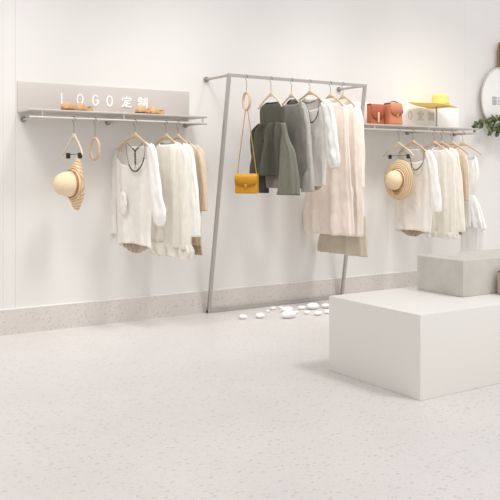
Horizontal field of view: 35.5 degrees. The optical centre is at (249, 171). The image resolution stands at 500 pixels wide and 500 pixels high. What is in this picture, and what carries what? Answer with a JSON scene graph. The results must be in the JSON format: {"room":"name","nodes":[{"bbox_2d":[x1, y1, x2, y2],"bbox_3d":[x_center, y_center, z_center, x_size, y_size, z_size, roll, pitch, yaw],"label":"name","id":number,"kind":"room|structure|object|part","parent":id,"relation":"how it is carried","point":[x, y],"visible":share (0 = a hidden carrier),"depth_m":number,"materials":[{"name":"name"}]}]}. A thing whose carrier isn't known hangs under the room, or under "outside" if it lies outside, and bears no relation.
{"room":"clothing store","nodes":[
{"label":"clothing store","id":0,"kind":"room"},
{"bbox_2d":[0,0,499,308],"bbox_3d":[1.837,-0.450,8.183,18.000,3.300,0.120,0,0,-33],"label":"wall","id":1,"kind":"structure","parent":0,"point":[404,51],"depth_m":6.75,"materials":[{"name":"paint"}]},
{"bbox_2d":[17,81,206,127],"bbox_3d":[-1.038,-0.523,6.057,1.449,0.305,0.309,0,0,-33],"label":"wall shelf","id":2,"kind":"object","parent":1,"relation":"attached to","point":[41,98],"visible":0.95,"depth_m":6.08,"materials":[{"name":"metal"}]},
{"bbox_2d":[61,102,76,109],"bbox_3d":[-1.323,-0.485,5.771,0.074,0.065,0.198,0,0,25],"label":"shoe","id":3,"kind":"object","parent":2,"relation":"on","point":[66,105],"visible":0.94,"depth_m":5.70,"materials":[{"name":"brown leather"}]},
{"bbox_2d":[62,118,83,158],"bbox_3d":[-1.293,-0.253,5.718,0.263,0.309,0.029,0,0,43],"label":"hanger","id":4,"kind":"object","parent":2,"relation":"hanging from","point":[73,135],"visible":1,"depth_m":5.72,"materials":[{"name":"brown wood"}]},
{"bbox_2d":[53,158,84,209],"bbox_3d":[-1.342,0.088,5.729,0.215,0.392,0.215,0,0,-33],"label":"sun hat","id":5,"kind":"object","parent":4,"relation":"hanging from","point":[70,183],"visible":1,"depth_m":5.68,"materials":[{"name":"wicker"}]},
{"bbox_3d":[-1.360,0.088,5.699,0.219,0.219,0.151,0,0,45],"label":"crown","id":6,"kind":"part","parent":5,"relation":"part of","materials":[{"name":"wicker"}]},
{"bbox_2d":[75,103,92,110],"bbox_3d":[-1.258,-0.485,5.885,0.074,0.065,0.198,0,0,19],"label":"shoe","id":7,"kind":"object","parent":2,"relation":"on","point":[80,106],"visible":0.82,"depth_m":5.83,"materials":[{"name":"brown leather"}]},
{"bbox_2d":[89,117,100,160],"bbox_3d":[-1.154,-0.245,5.809,0.130,0.324,0.021,0,0,45],"label":"hanger","id":8,"kind":"object","parent":2,"relation":"hanging from","point":[94,138],"visible":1,"depth_m":5.80,"materials":[{"name":"brown wood"}]},
{"bbox_3d":[-1.122,-0.560,6.181,1.444,0.231,0.011,0,0,-33],"label":"panel","id":9,"kind":"part","parent":2,"relation":"part of","materials":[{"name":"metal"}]},
{"bbox_3d":[-0.960,-0.392,5.936,1.449,0.019,0.019,0,0,-33],"label":"hanging rail","id":10,"kind":"part","parent":2,"relation":"part of","materials":[{"name":"metal"}]},
{"bbox_2d":[118,119,147,150],"bbox_3d":[-0.887,-0.286,5.982,0.400,0.243,0.024,0,0,43],"label":"hanger","id":11,"kind":"object","parent":2,"relation":"hanging from","point":[135,135],"visible":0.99,"depth_m":5.99,"materials":[{"name":"brown wood"}]},
{"bbox_2d":[111,141,165,252],"bbox_3d":[-0.866,0.190,5.961,0.737,0.858,0.145,0,0,39],"label":"sweater","id":12,"kind":"object","parent":11,"relation":"hanging from","point":[137,196],"visible":1,"depth_m":5.93,"materials":[{"name":"white fabric"}]},
{"bbox_3d":[-0.885,0.570,5.990,0.284,0.097,0.041,0,0,44],"label":"hem trim","id":13,"kind":"part","parent":12,"relation":"part of","materials":[{"name":"brown fabric"}]},
{"bbox_2d":[126,143,144,171],"bbox_3d":[-0.878,-0.112,5.912,0.281,0.228,0.065,0,0,43],"label":"necklace","id":14,"kind":"object","parent":12,"relation":"hanging from","point":[137,148],"visible":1,"depth_m":5.88,"materials":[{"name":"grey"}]},
{"bbox_2d":[135,105,150,113],"bbox_3d":[-0.827,-0.485,6.094,0.074,0.065,0.198,0,0,25],"label":"shoe","id":15,"kind":"object","parent":2,"relation":"on","point":[139,109],"visible":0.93,"depth_m":6.02,"materials":[{"name":"brown leather"}]},
{"bbox_2d":[149,107,163,113],"bbox_3d":[-0.751,-0.485,6.215,0.074,0.065,0.198,0,0,19],"label":"shoe","id":16,"kind":"object","parent":2,"relation":"on","point":[153,110],"visible":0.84,"depth_m":6.15,"materials":[{"name":"brown leather"}]},
{"bbox_2d":[154,120,175,145],"bbox_3d":[-0.665,-0.286,6.127,0.024,0.243,0.400,0,0,-43],"label":"hanger","id":17,"kind":"object","parent":2,"relation":"hanging from","point":[166,136],"visible":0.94,"depth_m":6.13,"materials":[{"name":"brown wood"}]},
{"bbox_2d":[150,141,200,259],"bbox_3d":[-0.597,0.212,6.056,0.148,0.911,0.621,0,0,-42],"label":"hanging clothes","id":18,"kind":"object","parent":17,"relation":"hanging from","point":[177,164],"visible":0.84,"depth_m":5.97,"materials":[{"name":"beige fabric"}]},
{"bbox_2d":[173,126,187,143],"bbox_3d":[-0.576,-0.286,6.184,0.024,0.243,0.400,0,0,-41],"label":"hanger","id":19,"kind":"object","parent":2,"relation":"hanging from","point":[177,136],"visible":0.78,"depth_m":6.17,"materials":[{"name":"brown wood"}]},
{"bbox_2d":[178,142,207,254],"bbox_3d":[-0.493,0.199,6.100,0.073,0.873,0.495,0,0,-44],"label":"cardigan","id":20,"kind":"object","parent":19,"relation":"hanging from","point":[199,155],"visible":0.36,"depth_m":5.95,"materials":[{"name":"beige fabric"}]},
{"bbox_2d":[0,270,416,335],"bbox_3d":[1.874,1.109,8.126,18.000,0.182,0.016,0,0,-33],"label":"baseboard","id":21,"kind":"structure","parent":1,"relation":"attached to","point":[19,321],"depth_m":6.49,"materials":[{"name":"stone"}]},
{"bbox_2d":[354,102,478,136],"bbox_3d":[1.640,-0.527,7.798,1.610,0.297,0.309,0,0,-33],"label":"wall shelf","id":22,"kind":"object","parent":1,"relation":"attached to","point":[413,117],"visible":0.6,"depth_m":8.02,"materials":[{"name":"metal"}]},
{"bbox_2d":[367,103,384,123],"bbox_3d":[1.212,-0.554,7.507,0.170,0.203,0.084,0,0,-33],"label":"handbag","id":23,"kind":"object","parent":22,"relation":"on","point":[375,112],"visible":0.94,"depth_m":7.47,"materials":[{"name":"orange leather"}]},
{"bbox_2d":[384,101,402,124],"bbox_3d":[1.390,-0.572,7.588,0.173,0.238,0.138,0,0,-33],"label":"handbag","id":24,"kind":"object","parent":22,"relation":"on","point":[393,111],"visible":0.97,"depth_m":7.54,"materials":[{"name":"orange leather"}]},
{"bbox_2d":[383,133,413,158],"bbox_3d":[1.428,-0.271,7.488,0.029,0.289,0.420,0,0,-33],"label":"hanger","id":25,"kind":"object","parent":22,"relation":"hanging from","point":[398,143],"visible":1,"depth_m":7.48,"materials":[{"name":"brown wood"}]},
{"bbox_2d":[384,160,413,199],"bbox_3d":[1.381,0.077,7.473,0.163,0.392,0.391,0,0,-33],"label":"sun hat","id":26,"kind":"object","parent":25,"relation":"hanging from","point":[398,178],"visible":1,"depth_m":7.42,"materials":[{"name":"wicker"}]},
{"bbox_3d":[1.364,0.077,7.461,0.121,0.219,0.219,0,0,-34],"label":"crown","id":27,"kind":"part","parent":26,"relation":"part of","materials":[{"name":"wicker"}]},
{"bbox_3d":[1.559,-0.560,7.923,1.610,0.231,0.011,0,0,-33],"label":"panel","id":28,"kind":"part","parent":22,"relation":"part of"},
{"bbox_2d":[399,129,425,152],"bbox_3d":[1.581,-0.301,7.587,0.024,0.228,0.350,0,0,-37],"label":"hanger","id":29,"kind":"object","parent":22,"relation":"hanging from","point":[412,141],"visible":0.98,"depth_m":7.58,"materials":[{"name":"brown wood"}]},
{"bbox_2d":[394,148,441,235],"bbox_3d":[1.622,0.191,7.540,0.117,0.866,0.606,0,0,-38],"label":"batwing top","id":30,"kind":"object","parent":29,"relation":"hanging from","point":[413,214],"visible":0.85,"depth_m":7.49,"materials":[{"name":"white fabric"}]},
{"bbox_3d":[1.588,0.570,7.592,0.042,0.109,0.331,0,0,-38],"label":"hem trim","id":31,"kind":"part","parent":30,"relation":"part of","materials":[{"name":"brown fabric"}]},
{"bbox_3d":[1.706,-0.400,7.669,1.580,0.019,0.019,0,0,-33],"label":"hanging rail","id":32,"kind":"part","parent":22,"relation":"part of","materials":[{"name":"metal"}]},
{"bbox_2d":[408,93,456,108],"bbox_3d":[1.849,-0.729,7.923,0.631,0.152,0.291,0,0,-33],"label":"sun hat","id":33,"kind":"object","parent":22,"relation":"on","point":[441,100],"visible":0.99,"depth_m":7.91,"materials":[{"name":"yellow wicker"}]},
{"bbox_3d":[1.949,-0.738,7.987,0.184,0.134,0.184,0,0,-33],"label":"crown","id":34,"kind":"part","parent":33,"relation":"part of","materials":[{"name":"yellow wicker"}]},
{"bbox_2d":[424,130,445,150],"bbox_3d":[1.823,-0.301,7.744,0.024,0.228,0.350,0,0,-37],"label":"hanger","id":35,"kind":"object","parent":22,"relation":"hanging from","point":[432,142],"visible":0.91,"depth_m":7.74,"materials":[{"name":"brown wood"}]},
{"bbox_2d":[426,147,465,239],"bbox_3d":[1.913,0.204,7.632,0.122,0.905,0.464,0,0,-33],"label":"tunic","id":36,"kind":"object","parent":35,"relation":"hanging from","point":[446,224],"visible":0.73,"depth_m":7.57,"materials":[{"name":"beige fabric"}]},
{"bbox_2d":[434,135,450,147],"bbox_3d":[1.917,-0.301,7.806,0.024,0.228,0.350,0,0,-35],"label":"hanger","id":37,"kind":"object","parent":22,"relation":"hanging from","point":[441,142],"visible":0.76,"depth_m":7.79,"materials":[{"name":"brown wood"}]},
{"bbox_2d":[446,148,468,234],"bbox_3d":[2.008,0.187,7.693,0.055,0.852,0.370,0,0,-38],"label":"cardigan","id":38,"kind":"object","parent":37,"relation":"hanging from","point":[463,160],"visible":0.19,"depth_m":7.57,"materials":[{"name":"beige fabric"}]},
{"bbox_2d":[444,132,469,154],"bbox_3d":[2.039,-0.292,7.883,0.390,0.248,0.024,0,0,41],"label":"hanger","id":39,"kind":"object","parent":22,"relation":"hanging from","point":[451,142],"visible":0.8,"depth_m":7.86,"materials":[{"name":"brown wood"}]},
{"bbox_2d":[464,157,470,226],"bbox_3d":[2.092,0.174,7.811,0.046,0.732,0.291,0,0,-33],"label":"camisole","id":40,"kind":"object","parent":39,"relation":"hanging from","point":[466,203],"visible":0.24,"depth_m":7.71,"materials":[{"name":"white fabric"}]},
{"bbox_2d":[453,131,481,154],"bbox_3d":[2.175,-0.292,7.970,0.390,0.248,0.024,0,0,31],"label":"hanger","id":41,"kind":"object","parent":22,"relation":"hanging from","point":[462,143],"visible":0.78,"depth_m":7.96,"materials":[{"name":"brown wood"}]},
{"bbox_2d":[465,156,486,229],"bbox_3d":[2.254,0.404,7.876,0.149,1.134,0.354,0,0,-33],"label":"dress","id":42,"kind":"object","parent":41,"relation":"hanging from","point":[477,220],"visible":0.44,"depth_m":7.82,"materials":[{"name":"white fabric"}]},
{"bbox_3d":[2.820,-1.423,8.694,0.029,0.030,0.095,0,0,-33],"label":"peg","id":43,"kind":"object","parent":1,"relation":"attached to","visible":0},
{"bbox_2d":[481,42,499,126],"bbox_3d":[2.828,-0.939,8.703,0.742,1.013,0.042,0,0,-33],"label":"hanging sign","id":44,"kind":"object","parent":43,"relation":"hanging from","point":[490,91],"visible":0.81,"depth_m":8.59,"materials":[{"name":"silver metal"}]},
{"bbox_2d":[471,114,499,136],"bbox_3d":[2.803,-0.512,8.581,0.996,0.268,0.111,0,0,-33],"label":"leafy branch","id":45,"kind":"object","parent":44,"relation":"attached to","point":[490,120],"visible":0.98,"depth_m":8.44,"materials":[{"name":"green plant"}]},
{"bbox_2d":[0,300,499,499],"bbox_3d":[4.431,1.250,4.192,18.000,0.100,9.600,0,0,-33],"label":"floor","id":46,"kind":"structure","parent":0,"point":[218,405],"depth_m":3.77,"materials":[{"name":"stone"}]},
{"bbox_2d":[238,314,247,318],"bbox_3d":[-0.058,1.181,6.367,0.074,0.037,0.054,0,0,-33],"label":"pebble","id":47,"kind":"object","parent":46,"relation":"on","point":[242,316],"visible":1,"depth_m":6.35,"materials":[{"name":"white stone"}]},
{"bbox_2d":[255,313,264,317],"bbox_3d":[0.082,1.179,6.412,0.077,0.043,0.065,0,0,-33],"label":"pebble","id":48,"kind":"object","parent":46,"relation":"on","point":[258,315],"visible":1,"depth_m":6.39,"materials":[{"name":"white stone"}]},
{"bbox_2d":[204,73,366,312],"bbox_3d":[0.342,0.194,6.905,1.508,2.016,0.392,0,0,-33],"label":"clothes rack","id":49,"kind":"object","parent":46,"relation":"on","point":[228,75],"visible":0.87,"depth_m":6.60,"materials":[{"name":"metal"}]},
{"bbox_3d":[-0.271,-0.790,6.508,0.021,0.022,0.368,0,0,-33],"label":"wall arm","id":50,"kind":"part","parent":49,"relation":"part of","materials":[{"name":"metal"}]},
{"bbox_3d":[-0.262,0.205,6.494,0.026,1.994,0.361,0,0,-33],"label":"post","id":51,"kind":"part","parent":49,"relation":"part of","materials":[{"name":"metal"}]},
{"bbox_2d":[242,74,250,110],"bbox_3d":[-0.029,-0.656,6.446,0.021,0.303,0.124,0,0,-33],"label":"hanger","id":52,"kind":"object","parent":49,"relation":"hanging from","point":[246,91],"visible":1,"depth_m":6.44,"materials":[{"name":"brown wood"}]},
{"bbox_2d":[235,111,258,193],"bbox_3d":[-0.027,-0.167,6.438,0.193,0.689,0.084,0,0,15],"label":"shoulder bag","id":53,"kind":"object","parent":52,"relation":"hanging from","point":[244,183],"visible":1,"depth_m":6.41,"materials":[{"name":"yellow leather"}]},
{"bbox_3d":[0.259,1.187,7.032,1.486,0.026,0.030,0,0,-33],"label":"rail","id":54,"kind":"part","parent":49,"relation":"part of","materials":[{"name":"metal"}]},
{"bbox_2d":[257,76,281,108],"bbox_3d":[0.172,-0.671,6.575,0.025,0.272,0.311,0,0,-41],"label":"hanger","id":55,"kind":"object","parent":49,"relation":"hanging from","point":[271,92],"visible":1,"depth_m":6.58,"materials":[{"name":"brown wood"}]},
{"bbox_2d":[249,102,299,194],"bbox_3d":[0.186,-0.200,6.545,0.280,0.780,0.606,0,0,-33],"label":"jacket","id":56,"kind":"object","parent":55,"relation":"hanging from","point":[275,155],"visible":0.94,"depth_m":6.50,"materials":[{"name":"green fabric"}]},
{"bbox_3d":[0.090,-0.018,6.724,0.029,0.396,0.209,0,0,-41],"label":"panel","id":57,"kind":"part","parent":56,"relation":"part of","materials":[{"name":"black fabric"}]},
{"bbox_3d":[0.309,-0.108,6.410,0.118,0.596,0.246,0,0,-33],"label":"panel","id":58,"kind":"part","parent":56,"relation":"part of","materials":[{"name":"grey fabric"}]},
{"bbox_2d":[282,78,302,107],"bbox_3d":[0.352,-0.671,6.692,0.025,0.272,0.311,0,0,-41],"label":"hanger","id":59,"kind":"object","parent":49,"relation":"hanging from","point":[291,95],"visible":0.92,"depth_m":6.69,"materials":[{"name":"brown wood"}]},
{"bbox_2d":[284,99,314,191],"bbox_3d":[0.406,-0.227,6.635,0.094,0.797,0.383,0,0,-42],"label":"sweater","id":60,"kind":"object","parent":59,"relation":"hanging from","point":[297,119],"visible":0.7,"depth_m":6.56,"materials":[{"name":"grey fabric"}]},
{"bbox_3d":[0.442,-0.790,6.752,1.486,0.024,0.024,0,0,-33],"label":"rail","id":61,"kind":"part","parent":49,"relation":"part of","materials":[{"name":"metal"}]},
{"bbox_2d":[299,79,321,101],"bbox_3d":[0.519,-0.703,6.801,0.024,0.208,0.339,0,0,-39],"label":"hanger","id":62,"kind":"object","parent":49,"relation":"hanging from","point":[309,92],"visible":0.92,"depth_m":6.79,"materials":[{"name":"brown wood"}]},
{"bbox_2d":[301,98,339,189],"bbox_3d":[0.593,-0.247,6.708,0.101,0.810,0.531,0,0,-33],"label":"blouse","id":63,"kind":"object","parent":62,"relation":"hanging from","point":[325,146],"visible":0.59,"depth_m":6.65,"materials":[{"name":"white fabric"}]},
{"bbox_2d":[302,100,318,122],"bbox_3d":[0.514,-0.523,6.748,0.069,0.212,0.242,0,0,-33],"label":"necklace","id":64,"kind":"object","parent":63,"relation":"hanging from","point":[313,121],"visible":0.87,"depth_m":6.68,"materials":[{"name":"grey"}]},
{"bbox_2d":[325,81,342,105],"bbox_3d":[0.710,-0.691,6.926,0.024,0.233,0.350,0,0,-37],"label":"hanger","id":65,"kind":"object","parent":49,"relation":"hanging from","point":[330,95],"visible":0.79,"depth_m":6.91,"materials":[{"name":"brown wood"}]},
{"bbox_2d":[303,100,353,236],"bbox_3d":[0.700,-0.042,6.956,0.137,1.193,0.653,0,0,-33],"label":"dress","id":66,"kind":"object","parent":65,"relation":"hanging from","point":[328,209],"visible":0.63,"depth_m":6.82,"materials":[{"name":"fabric"}]},
{"bbox_2d":[338,82,355,106],"bbox_3d":[0.831,-0.691,7.004,0.024,0.233,0.350,0,0,-35],"label":"hanger","id":67,"kind":"object","parent":49,"relation":"hanging from","point":[343,96],"visible":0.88,"depth_m":6.97,"materials":[{"name":"brown wood"}]},
{"bbox_2d":[317,101,367,256],"bbox_3d":[0.826,0.051,7.029,0.136,1.377,0.661,0,0,-33],"label":"coat","id":68,"kind":"object","parent":67,"relation":"hanging from","point":[356,245],"visible":0.52,"depth_m":6.85,"materials":[{"name":"fabric"}]},
{"bbox_3d":[0.954,-0.790,7.304,0.021,0.022,0.368,0,0,-33],"label":"wall arm","id":69,"kind":"part","parent":49,"relation":"part of","materials":[{"name":"metal"}]},
{"bbox_3d":[0.963,0.205,7.290,0.026,1.994,0.361,0,0,-33],"label":"post","id":70,"kind":"part","parent":49,"relation":"part of","materials":[{"name":"metal"}]},
{"bbox_2d":[281,306,292,311],"bbox_3d":[0.317,1.177,6.686,0.117,0.047,0.072,0,0,-33],"label":"pebble","id":71,"kind":"object","parent":46,"relation":"on","point":[287,308],"visible":0.83,"depth_m":6.66,"materials":[{"name":"white stone"}]},
{"bbox_2d":[281,310,295,317],"bbox_3d":[0.317,1.170,6.412,0.131,0.061,0.095,0,0,-33],"label":"pebble","id":72,"kind":"object","parent":46,"relation":"on","point":[286,314],"visible":1,"depth_m":6.38,"materials":[{"name":"white stone"}]},
{"bbox_2d":[307,303,318,308],"bbox_3d":[0.551,1.172,6.832,0.122,0.055,0.096,0,0,-33],"label":"pebble","id":73,"kind":"object","parent":46,"relation":"on","point":[310,305],"visible":1,"depth_m":6.80,"materials":[{"name":"white stone"}]},
{"bbox_2d":[321,303,328,307],"bbox_3d":[0.667,1.179,6.883,0.087,0.042,0.074,0,0,-33],"label":"pebble","id":74,"kind":"object","parent":46,"relation":"on","point":[325,305],"visible":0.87,"depth_m":6.86,"materials":[{"name":"white stone"}]},
{"bbox_2d":[329,286,499,400],"bbox_3d":[1.429,0.975,4.889,1.775,0.450,0.760,0,0,-33],"label":"plinth","id":75,"kind":"object","parent":46,"relation":"on","point":[412,342],"visible":0.96,"depth_m":4.32,"materials":[{"name":"paint"}]},
{"bbox_2d":[417,249,499,296],"bbox_3d":[1.586,0.640,5.092,0.990,0.217,0.380,0,0,-33],"label":"plinth","id":76,"kind":"object","parent":75,"relation":"on","point":[467,273],"visible":1,"depth_m":4.79,"materials":[{"name":"concrete"}]},
{"bbox_2d":[497,270,499,293],"bbox_3d":[1.622,0.675,4.804,0.200,0.148,0.094,0,0,-33],"label":"handbag","id":77,"kind":"object","parent":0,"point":[498,272],"visible":1,"depth_m":4.78,"materials":[{"name":"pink leather"}]}
]}

